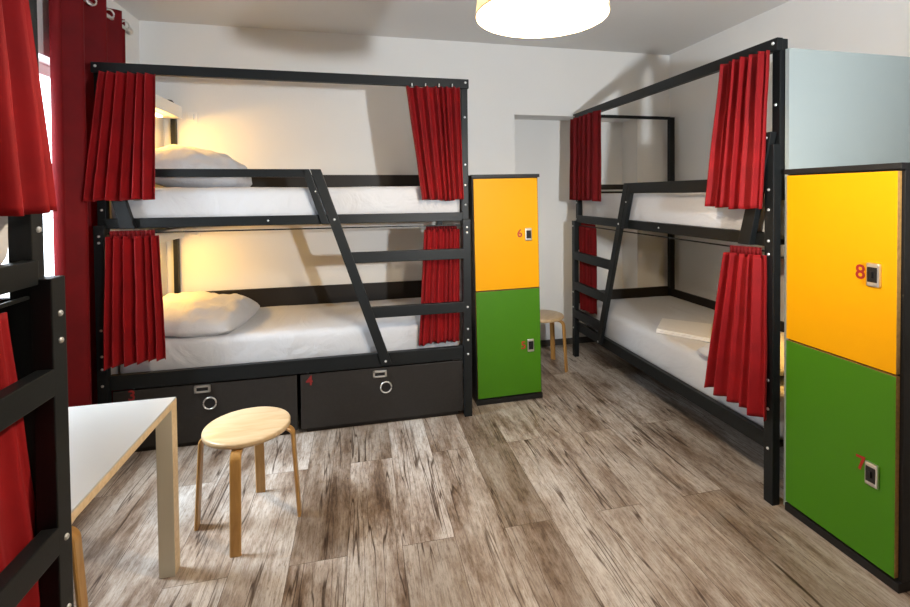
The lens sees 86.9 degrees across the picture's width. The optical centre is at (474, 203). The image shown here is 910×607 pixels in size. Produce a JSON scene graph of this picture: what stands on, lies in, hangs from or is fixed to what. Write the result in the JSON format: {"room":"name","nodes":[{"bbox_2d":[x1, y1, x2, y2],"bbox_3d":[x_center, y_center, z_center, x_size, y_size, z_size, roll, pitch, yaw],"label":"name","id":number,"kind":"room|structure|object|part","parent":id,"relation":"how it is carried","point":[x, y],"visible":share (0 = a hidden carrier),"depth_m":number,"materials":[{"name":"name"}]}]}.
{"room":"dormitory","nodes":[
{"label":"dormitory","id":0,"kind":"room"},
{"bbox_2d":[37,0,139,66],"bbox_3d":[-1.730,0.090,0.255,0.220,2.669,6.495,-1,1,-13],"label":"wall","id":1,"kind":"structure","parent":0,"point":[132,52],"depth_m":2.99,"materials":[{"name":"paint"}]},
{"bbox_2d":[1,62,49,297],"bbox_3d":[-2.241,-0.104,2.301,0.060,1.260,1.280,-1,1,-13],"label":"window","id":2,"kind":"structure","parent":1,"relation":"in","point":[44,70],"depth_m":2.52,"materials":[{"name":"white paint"}]},
{"bbox_2d":[84,0,133,34],"bbox_3d":[-1.988,-1.094,1.960,0.102,0.050,2.374,-1,1,-13],"label":"curtain rod","id":3,"kind":"object","parent":1,"relation":"attached to","point":[130,31],"visible":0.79,"depth_m":3.06,"materials":[{"name":"silver metal"}]},
{"bbox_2d":[48,0,131,406],"bbox_3d":[-2.125,0.090,2.700,0.125,2.518,0.796,-1,1,-13],"label":"window curtain","id":4,"kind":"object","parent":3,"relation":"hanging from","point":[81,33],"visible":0.52,"depth_m":2.47,"materials":[{"name":"red fabric"}]},
{"bbox_2d":[139,20,668,373],"bbox_3d":[-0.372,-0.007,4.279,4.890,2.669,0.705,-1,1,-13],"label":"wall","id":5,"kind":"structure","parent":0,"point":[523,100],"depth_m":3.82,"materials":[{"name":"paint"}]},
{"bbox_2d":[186,112,197,122],"bbox_3d":[-2.057,-0.631,3.484,0.076,0.076,0.034,-1,1,-13],"label":"wall socket","id":6,"kind":"object","parent":5,"relation":"attached to","point":[191,117],"visible":1,"depth_m":3.49,"materials":[{"name":"white paint"}]},
{"bbox_2d":[189,227,199,236],"bbox_3d":[-2.050,0.204,3.502,0.076,0.076,0.034,-1,1,-13],"label":"wall socket","id":7,"kind":"object","parent":5,"relation":"attached to","point":[191,234],"visible":0.81,"depth_m":3.50,"materials":[{"name":"white paint"}]},
{"bbox_2d":[541,336,594,346],"bbox_3d":[0.863,1.284,4.491,1.164,0.055,0.012,-1,1,-13],"label":"baseboard","id":8,"kind":"structure","parent":5,"relation":"attached to","point":[586,339],"depth_m":4.48,"materials":[{"name":"grey wood"}]},
{"bbox_2d":[114,0,789,54],"bbox_3d":[0.369,-1.332,1.091,4.890,0.100,7.200,-1,1,-13],"label":"ceiling","id":9,"kind":"structure","parent":0,"point":[660,27],"depth_m":3.42,"materials":[{"name":"paint"}]},
{"bbox_2d":[475,0,610,37],"bbox_3d":[0.185,-0.906,1.348,0.375,0.756,0.375,-1,1,-13],"label":"pendant lamp","id":10,"kind":"object","parent":9,"relation":"hanging from","point":[510,18],"visible":1,"depth_m":1.51,"materials":[{"name":"white plastic"}]},
{"bbox_2d":[72,342,909,606],"bbox_3d":[0.395,1.436,1.149,4.890,0.100,7.200,-1,1,-13],"label":"floor","id":11,"kind":"structure","parent":0,"point":[611,487],"depth_m":2.08,"materials":[{"name":"brown wood"}]},
{"bbox_2d":[0,0,73,606],"bbox_3d":[-1.104,0.357,-0.020,0.900,2.136,2.060,-1,1,-13],"label":"bunk bed","id":12,"kind":"object","parent":11,"relation":"on","point":[35,307],"visible":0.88,"depth_m":1.03,"materials":[{"name":"black metal"}]},
{"bbox_2d":[0,216,7,264],"bbox_3d":[-1.111,0.070,-0.029,0.797,0.201,1.964,-1,1,-13],"label":"mattress","id":13,"kind":"object","parent":12,"relation":"on","point":[3,219],"visible":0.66,"depth_m":0.96,"materials":[{"name":"grey fabric"}]},
{"bbox_3d":[-0.725,0.217,0.068,0.008,0.008,1.960,-1,1,-13],"label":"curtain rod","id":14,"kind":"part","parent":12,"relation":"part of","materials":[{"name":"black metal"}]},
{"bbox_3d":[-0.722,0.165,0.067,0.034,0.053,1.970,-1,1,-13],"label":"rail","id":15,"kind":"part","parent":12,"relation":"part of","materials":[{"name":"black metal"}]},
{"bbox_2d":[0,312,39,606],"bbox_3d":[-0.912,0.583,0.859,0.031,0.767,0.471,-1,1,-13],"label":"curtain","id":16,"kind":"object","parent":12,"relation":"hanging from","point":[17,498],"visible":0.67,"depth_m":0.98,"materials":[{"name":"red fabric"}]},
{"bbox_2d":[0,0,56,215],"bbox_3d":[-0.855,-0.325,0.845,0.069,0.698,0.362,-1,1,-20],"label":"curtain","id":17,"kind":"object","parent":12,"relation":"hanging from","point":[26,172],"visible":1,"depth_m":0.91,"materials":[{"name":"red fabric"}]},
{"bbox_2d":[72,520,87,606],"bbox_3d":[-1.406,1.183,1.435,0.348,0.428,0.348,0,1,28],"label":"stool","id":18,"kind":"object","parent":11,"relation":"on","point":[79,578],"visible":0.1,"depth_m":1.47,"materials":[{"name":"brown wood"}]},
{"bbox_2d":[68,397,179,578],"bbox_3d":[-1.389,1.071,1.384,0.710,0.655,0.747,-1,1,-13],"label":"table","id":19,"kind":"object","parent":11,"relation":"on","point":[102,437],"visible":0.57,"depth_m":1.66,"materials":[{"name":"grey laminate"}]},
{"bbox_3d":[-1.151,1.073,1.799,0.055,0.627,0.050,-1,1,-13],"label":"leg","id":20,"kind":"part","parent":19,"relation":"part of","materials":[{"name":"beige wood"}]},
{"bbox_2d":[113,373,306,451],"bbox_3d":[-1.600,1.186,3.103,0.948,0.354,0.796,-1,1,-13],"label":"drawer","id":21,"kind":"object","parent":11,"relation":"on","point":[198,404],"visible":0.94,"depth_m":2.73,"materials":[{"name":"black wood"}]},
{"bbox_3d":[-1.540,1.044,2.712,0.084,0.042,0.012,-1,1,-13],"label":"lock plate","id":22,"kind":"part","parent":21,"relation":"part of","materials":[{"name":"silver metal"}]},
{"bbox_2d":[194,406,301,557],"bbox_3d":[-0.984,1.166,2.086,0.348,0.428,0.348,0,1,30],"label":"stool","id":23,"kind":"object","parent":11,"relation":"on","point":[235,431],"visible":1,"depth_m":2.03,"materials":[{"name":"brown wood"}]},
{"bbox_3d":[-1.116,1.180,2.059,0.160,0.402,0.042,-1,1,-11],"label":"leg","id":24,"kind":"part","parent":23,"relation":"part of","materials":[{"name":"brown wood"}]},
{"bbox_3d":[-0.957,1.181,1.954,0.042,0.402,0.160,-1,1,-11],"label":"leg","id":25,"kind":"part","parent":23,"relation":"part of","materials":[{"name":"brown wood"}]},
{"bbox_3d":[-0.986,0.964,2.081,0.349,0.025,0.349,-1,1,-11],"label":"seat","id":26,"kind":"part","parent":23,"relation":"part of","materials":[{"name":"brown wood"}]},
{"bbox_3d":[-1.010,1.176,2.218,0.042,0.402,0.160,-1,1,-11],"label":"leg","id":27,"kind":"part","parent":23,"relation":"part of","materials":[{"name":"brown wood"}]},
{"bbox_3d":[-0.852,1.177,2.112,0.160,0.402,0.042,-1,1,-11],"label":"leg","id":28,"kind":"part","parent":23,"relation":"part of","materials":[{"name":"brown wood"}]},
{"bbox_2d":[90,62,471,416],"bbox_3d":[-1.133,0.288,3.239,2.060,2.136,0.945,-1,1,-13],"label":"bunk bed","id":29,"kind":"object","parent":11,"relation":"on","point":[111,379],"visible":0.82,"depth_m":2.88,"materials":[{"name":"black metal"}]},
{"bbox_3d":[-2.014,0.311,2.598,0.050,2.134,0.079,-1,1,-13],"label":"post","id":30,"kind":"part","parent":29,"relation":"part of","materials":[{"name":"black"}]},
{"bbox_2d":[83,71,154,201],"bbox_3d":[-1.873,-0.357,2.531,0.325,0.686,0.124,-1,1,-17],"label":"curtain","id":31,"kind":"object","parent":29,"relation":"hanging from","point":[120,166],"visible":1,"depth_m":2.54,"materials":[{"name":"red fabric"}]},
{"bbox_2d":[104,230,165,370],"bbox_3d":[-1.821,0.508,2.567,0.288,0.733,0.077,-1,1,-13],"label":"curtain","id":32,"kind":"object","parent":29,"relation":"hanging from","point":[134,330],"visible":1,"depth_m":2.57,"materials":[{"name":"red fabric"}]},
{"bbox_3d":[-2.134,0.181,3.042,0.018,1.654,0.840,-1,1,-13],"label":"head panel","id":33,"kind":"part","parent":29,"relation":"part of","materials":[{"name":"black"}]},
{"bbox_2d":[155,94,181,118],"bbox_3d":[-2.063,-0.649,3.043,0.140,0.129,0.700,-1,1,-13],"label":"light","id":34,"kind":"object","parent":29,"relation":"attached to","point":[164,108],"visible":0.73,"depth_m":3.18,"materials":[{"name":"white paint"}]},
{"bbox_2d":[153,227,184,242],"bbox_3d":[-2.054,0.214,3.061,0.140,0.082,0.700,-1,1,-13],"label":"light","id":35,"kind":"object","parent":29,"relation":"attached to","point":[163,237],"visible":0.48,"depth_m":3.20,"materials":[{"name":"white paint"}]},
{"bbox_3d":[-2.152,0.343,3.462,0.030,2.036,0.040,-1,1,-13],"label":"post","id":36,"kind":"part","parent":29,"relation":"part of","materials":[{"name":"black"}]},
{"bbox_3d":[-1.486,-0.173,2.683,1.020,0.046,0.028,-1,1,-13],"label":"guard rail","id":37,"kind":"part","parent":29,"relation":"part of","materials":[{"name":"black"}]},
{"bbox_3d":[-1.044,-0.744,2.802,2.060,0.056,0.032,-1,1,-13],"label":"rail","id":38,"kind":"part","parent":29,"relation":"part of","materials":[{"name":"black metal"}]},
{"bbox_3d":[-1.038,0.093,2.829,1.970,0.055,0.034,-1,1,-13],"label":"rail","id":39,"kind":"part","parent":29,"relation":"part of","materials":[{"name":"black metal"}]},
{"bbox_3d":[-1.039,0.147,2.833,1.960,0.008,0.008,-1,1,-13],"label":"curtain rod","id":40,"kind":"part","parent":29,"relation":"part of","materials":[{"name":"black metal"}]},
{"bbox_2d":[111,186,459,218],"bbox_3d":[-1.144,-0.013,3.257,1.971,0.199,0.852,-1,1,-13],"label":"mattress","id":41,"kind":"object","parent":29,"relation":"on","point":[169,201],"visible":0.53,"depth_m":2.82,"materials":[{"name":"grey fabric"}]},
{"bbox_2d":[155,144,251,187],"bbox_3d":[-1.804,-0.221,3.123,0.630,0.315,0.667,-1,1,-13],"label":"pillow","id":42,"kind":"object","parent":41,"relation":"on","point":[173,156],"visible":0.56,"depth_m":2.87,"materials":[{"name":"grey fabric"}]},
{"bbox_3d":[-1.030,0.961,2.847,1.970,0.081,0.034,-1,1,-13],"label":"rail","id":43,"kind":"part","parent":29,"relation":"part of","materials":[{"name":"black"}]},
{"bbox_2d":[120,297,458,373],"bbox_3d":[-1.143,0.864,3.300,1.971,0.206,0.800,-1,1,-13],"label":"mattress","id":44,"kind":"object","parent":29,"relation":"on","point":[274,333],"visible":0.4,"depth_m":2.96,"materials":[{"name":"grey fabric"}]},
{"bbox_2d":[163,290,259,337],"bbox_3d":[-1.793,0.695,3.101,0.660,0.222,0.735,-1,1,-13],"label":"pillow","id":45,"kind":"object","parent":44,"relation":"on","point":[198,313],"visible":0.81,"depth_m":2.90,"materials":[{"name":"grey fabric"}]},
{"bbox_2d":[406,83,463,200],"bbox_3d":[-0.242,-0.380,2.947,0.355,0.727,0.071,-1,1,-13],"label":"curtain","id":46,"kind":"object","parent":29,"relation":"hanging from","point":[435,117],"visible":1,"depth_m":2.96,"materials":[{"name":"red fabric"}]},
{"bbox_2d":[419,224,459,345],"bbox_3d":[-0.227,0.514,3.052,0.272,0.764,0.046,-1,1,-13],"label":"curtain","id":47,"kind":"object","parent":29,"relation":"hanging from","point":[440,278],"visible":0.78,"depth_m":3.06,"materials":[{"name":"red fabric"}]},
{"bbox_3d":[-0.059,0.283,3.064,0.050,2.134,0.079,-1,1,-13],"label":"post","id":48,"kind":"part","parent":29,"relation":"part of","materials":[{"name":"black metal"}]},
{"bbox_2d":[300,360,462,431],"bbox_3d":[-0.643,1.174,3.331,0.980,0.352,0.796,-1,1,-13],"label":"drawer","id":49,"kind":"object","parent":11,"relation":"on","point":[393,393],"visible":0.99,"depth_m":2.95,"materials":[{"name":"black wood"}]},
{"bbox_3d":[-0.582,1.041,2.940,0.084,0.042,0.012,-1,1,-13],"label":"lock plate","id":50,"kind":"part","parent":49,"relation":"part of","materials":[{"name":"silver metal"}]},
{"bbox_2d":[460,174,542,405],"bbox_3d":[0.176,0.567,3.433,0.474,1.540,0.462,-2,1,-13],"label":"locker","id":51,"kind":"object","parent":11,"relation":"on","point":[503,208],"visible":0.98,"depth_m":3.23,"materials":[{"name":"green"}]},
{"bbox_3d":[0.213,0.200,3.228,0.446,0.743,0.019,-2,1,-13],"label":"door","id":52,"kind":"part","parent":51,"relation":"part of","materials":[{"name":"orange laminate"}]},
{"bbox_3d":[0.230,0.937,3.246,0.446,0.715,0.019,-2,1,-13],"label":"door","id":53,"kind":"part","parent":51,"relation":"part of","materials":[{"name":"green laminate"}]},
{"bbox_2d":[540,310,567,371],"bbox_3d":[0.549,1.113,3.910,0.349,0.428,0.349,-1,1,-16],"label":"stool","id":54,"kind":"object","parent":11,"relation":"on","point":[546,316],"visible":0.6,"depth_m":3.84,"materials":[{"name":"brown wood"}]},
{"bbox_3d":[0.548,0.911,3.906,0.349,0.025,0.349,0,1,34],"label":"seat","id":55,"kind":"part","parent":54,"relation":"part of","materials":[{"name":"brown wood"}]},
{"bbox_3d":[0.624,1.122,4.023,0.042,0.402,0.160,0,1,34],"label":"leg","id":56,"kind":"part","parent":54,"relation":"part of","materials":[{"name":"brown wood"}]},
{"bbox_3d":[0.662,1.126,3.836,0.160,0.402,0.042,0,1,34],"label":"leg","id":57,"kind":"part","parent":54,"relation":"part of","materials":[{"name":"brown wood"}]},
{"bbox_2d":[572,37,787,505],"bbox_3d":[1.546,0.285,3.258,0.980,2.092,2.089,-1,1,-13],"label":"bunk bed","id":58,"kind":"object","parent":11,"relation":"on","point":[768,437],"visible":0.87,"depth_m":2.61,"materials":[{"name":"black metal"}]},
{"bbox_3d":[0.885,0.273,4.148,0.079,2.090,0.050,-1,1,-13],"label":"post","id":59,"kind":"part","parent":58,"relation":"part of","materials":[{"name":"black"}]},
{"bbox_2d":[569,110,600,201],"bbox_3d":[0.880,-0.369,3.856,0.070,0.693,0.511,-1,1,-13],"label":"curtain","id":60,"kind":"object","parent":58,"relation":"hanging from","point":[585,130],"visible":1,"depth_m":3.83,"materials":[{"name":"red fabric"}]},
{"bbox_2d":[579,223,596,314],"bbox_3d":[0.936,0.533,3.966,0.034,0.739,0.298,-1,1,-13],"label":"curtain","id":61,"kind":"object","parent":58,"relation":"hanging from","point":[587,235],"visible":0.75,"depth_m":3.96,"materials":[{"name":"red fabric"}]},
{"bbox_3d":[1.321,-0.767,4.230,0.898,0.026,0.025,-1,1,-13],"label":"rail","id":62,"kind":"part","parent":58,"relation":"part of","materials":[{"name":"black metal"}]},
{"bbox_3d":[1.131,1.075,3.174,0.034,0.072,1.999,-1,1,-13],"label":"rail","id":63,"kind":"part","parent":58,"relation":"part of","materials":[{"name":"black"}]},
{"bbox_3d":[1.122,0.145,3.154,0.034,0.060,1.999,-1,1,-13],"label":"rail","id":64,"kind":"part","parent":58,"relation":"part of","materials":[{"name":"black metal"}]},
{"bbox_3d":[1.771,0.265,4.331,0.045,2.082,0.045,-1,1,-13],"label":"post","id":65,"kind":"part","parent":58,"relation":"part of","materials":[{"name":"black"}]},
{"bbox_3d":[1.125,0.201,3.156,0.008,0.008,1.989,-1,1,-13],"label":"curtain rod","id":66,"kind":"part","parent":58,"relation":"part of","materials":[{"name":"black metal"}]},
{"bbox_3d":[1.105,-0.727,3.133,0.032,0.056,2.089,-1,1,-13],"label":"rail","id":67,"kind":"part","parent":58,"relation":"part of","materials":[{"name":"black"}]},
{"bbox_2d":[582,193,784,239],"bbox_3d":[1.573,0.032,3.252,0.891,0.221,2.022,-1,1,-13],"label":"mattress","id":68,"kind":"object","parent":58,"relation":"on","point":[672,208],"visible":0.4,"depth_m":2.90,"materials":[{"name":"grey fabric"}]},
{"bbox_2d":[585,296,783,439],"bbox_3d":[1.590,0.958,3.273,0.873,0.240,2.021,-1,1,-13],"label":"mattress","id":69,"kind":"object","parent":58,"relation":"on","point":[632,323],"visible":0.38,"depth_m":3.31,"materials":[{"name":"grey fabric"}]},
{"bbox_2d":[656,318,711,341],"bbox_3d":[1.389,0.830,3.178,0.328,0.026,0.378,0,1,28],"label":"linens","id":70,"kind":"object","parent":69,"relation":"on","point":[685,329],"visible":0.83,"depth_m":3.13,"materials":[{"name":"white fabric"}]},
{"bbox_2d":[697,332,783,375],"bbox_3d":[1.663,0.788,2.588,0.795,0.155,0.544,-1,1,-13],"label":"pillow","id":71,"kind":"object","parent":69,"relation":"on","point":[704,350],"visible":0.06,"depth_m":2.54,"materials":[{"name":"grey fabric"}]},
{"bbox_3d":[1.190,-0.099,2.711,0.028,0.066,1.094,-1,1,-13],"label":"guard rail","id":72,"kind":"part","parent":58,"relation":"part of","materials":[{"name":"black metal"}]},
{"bbox_2d":[704,245,766,420],"bbox_3d":[1.249,0.577,2.293,0.095,0.765,0.359,-1,1,-13],"label":"curtain","id":73,"kind":"object","parent":58,"relation":"hanging from","point":[736,369],"visible":1,"depth_m":2.27,"materials":[{"name":"red fabric"}]},
{"bbox_2d":[705,50,769,208],"bbox_3d":[1.240,-0.331,2.277,0.120,0.710,0.317,-1,1,-13],"label":"curtain","id":74,"kind":"object","parent":58,"relation":"hanging from","point":[735,180],"visible":1,"depth_m":2.24,"materials":[{"name":"red fabric"}]},
{"bbox_3d":[1.358,0.311,2.165,0.079,2.090,0.050,-1,1,-13],"label":"post","id":75,"kind":"part","parent":58,"relation":"part of","materials":[{"name":"black metal"}]},
{"bbox_2d":[784,162,909,593],"bbox_3d":[1.623,0.604,1.937,0.462,1.508,0.472,-1,1,-13],"label":"locker","id":76,"kind":"object","parent":11,"relation":"on","point":[848,290],"visible":1,"depth_m":1.82,"materials":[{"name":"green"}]},
{"bbox_3d":[1.430,0.957,1.899,0.019,0.715,0.444,-1,1,-13],"label":"door","id":77,"kind":"part","parent":76,"relation":"part of","materials":[{"name":"green laminate"}]},
{"bbox_3d":[1.423,0.236,1.884,0.019,0.711,0.444,-1,1,-13],"label":"door","id":78,"kind":"part","parent":76,"relation":"part of","materials":[{"name":"orange laminate"}]},
{"bbox_2d":[669,0,909,321],"bbox_3d":[2.696,0.027,1.309,0.300,2.669,6.495,-1,1,-13],"label":"wall","id":79,"kind":"structure","parent":0,"point":[879,27],"depth_m":3.54,"materials":[{"name":"paint"}]},
{"bbox_2d":[783,48,909,504],"bbox_3d":[1.841,0.330,2.242,0.939,2.040,0.020,-1,1,-13],"label":"wall partition","id":80,"kind":"structure","parent":0,"point":[842,108],"depth_m":2.17,"materials":[{"name":"paint"}]},
{"bbox_2d":[780,257,784,275],"bbox_3d":[1.769,0.295,2.303,0.700,0.092,0.131,-1,1,-13],"label":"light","id":81,"kind":"object","parent":80,"relation":"attached to","point":[782,258],"visible":0.02,"depth_m":2.23,"materials":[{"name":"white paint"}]}
]}

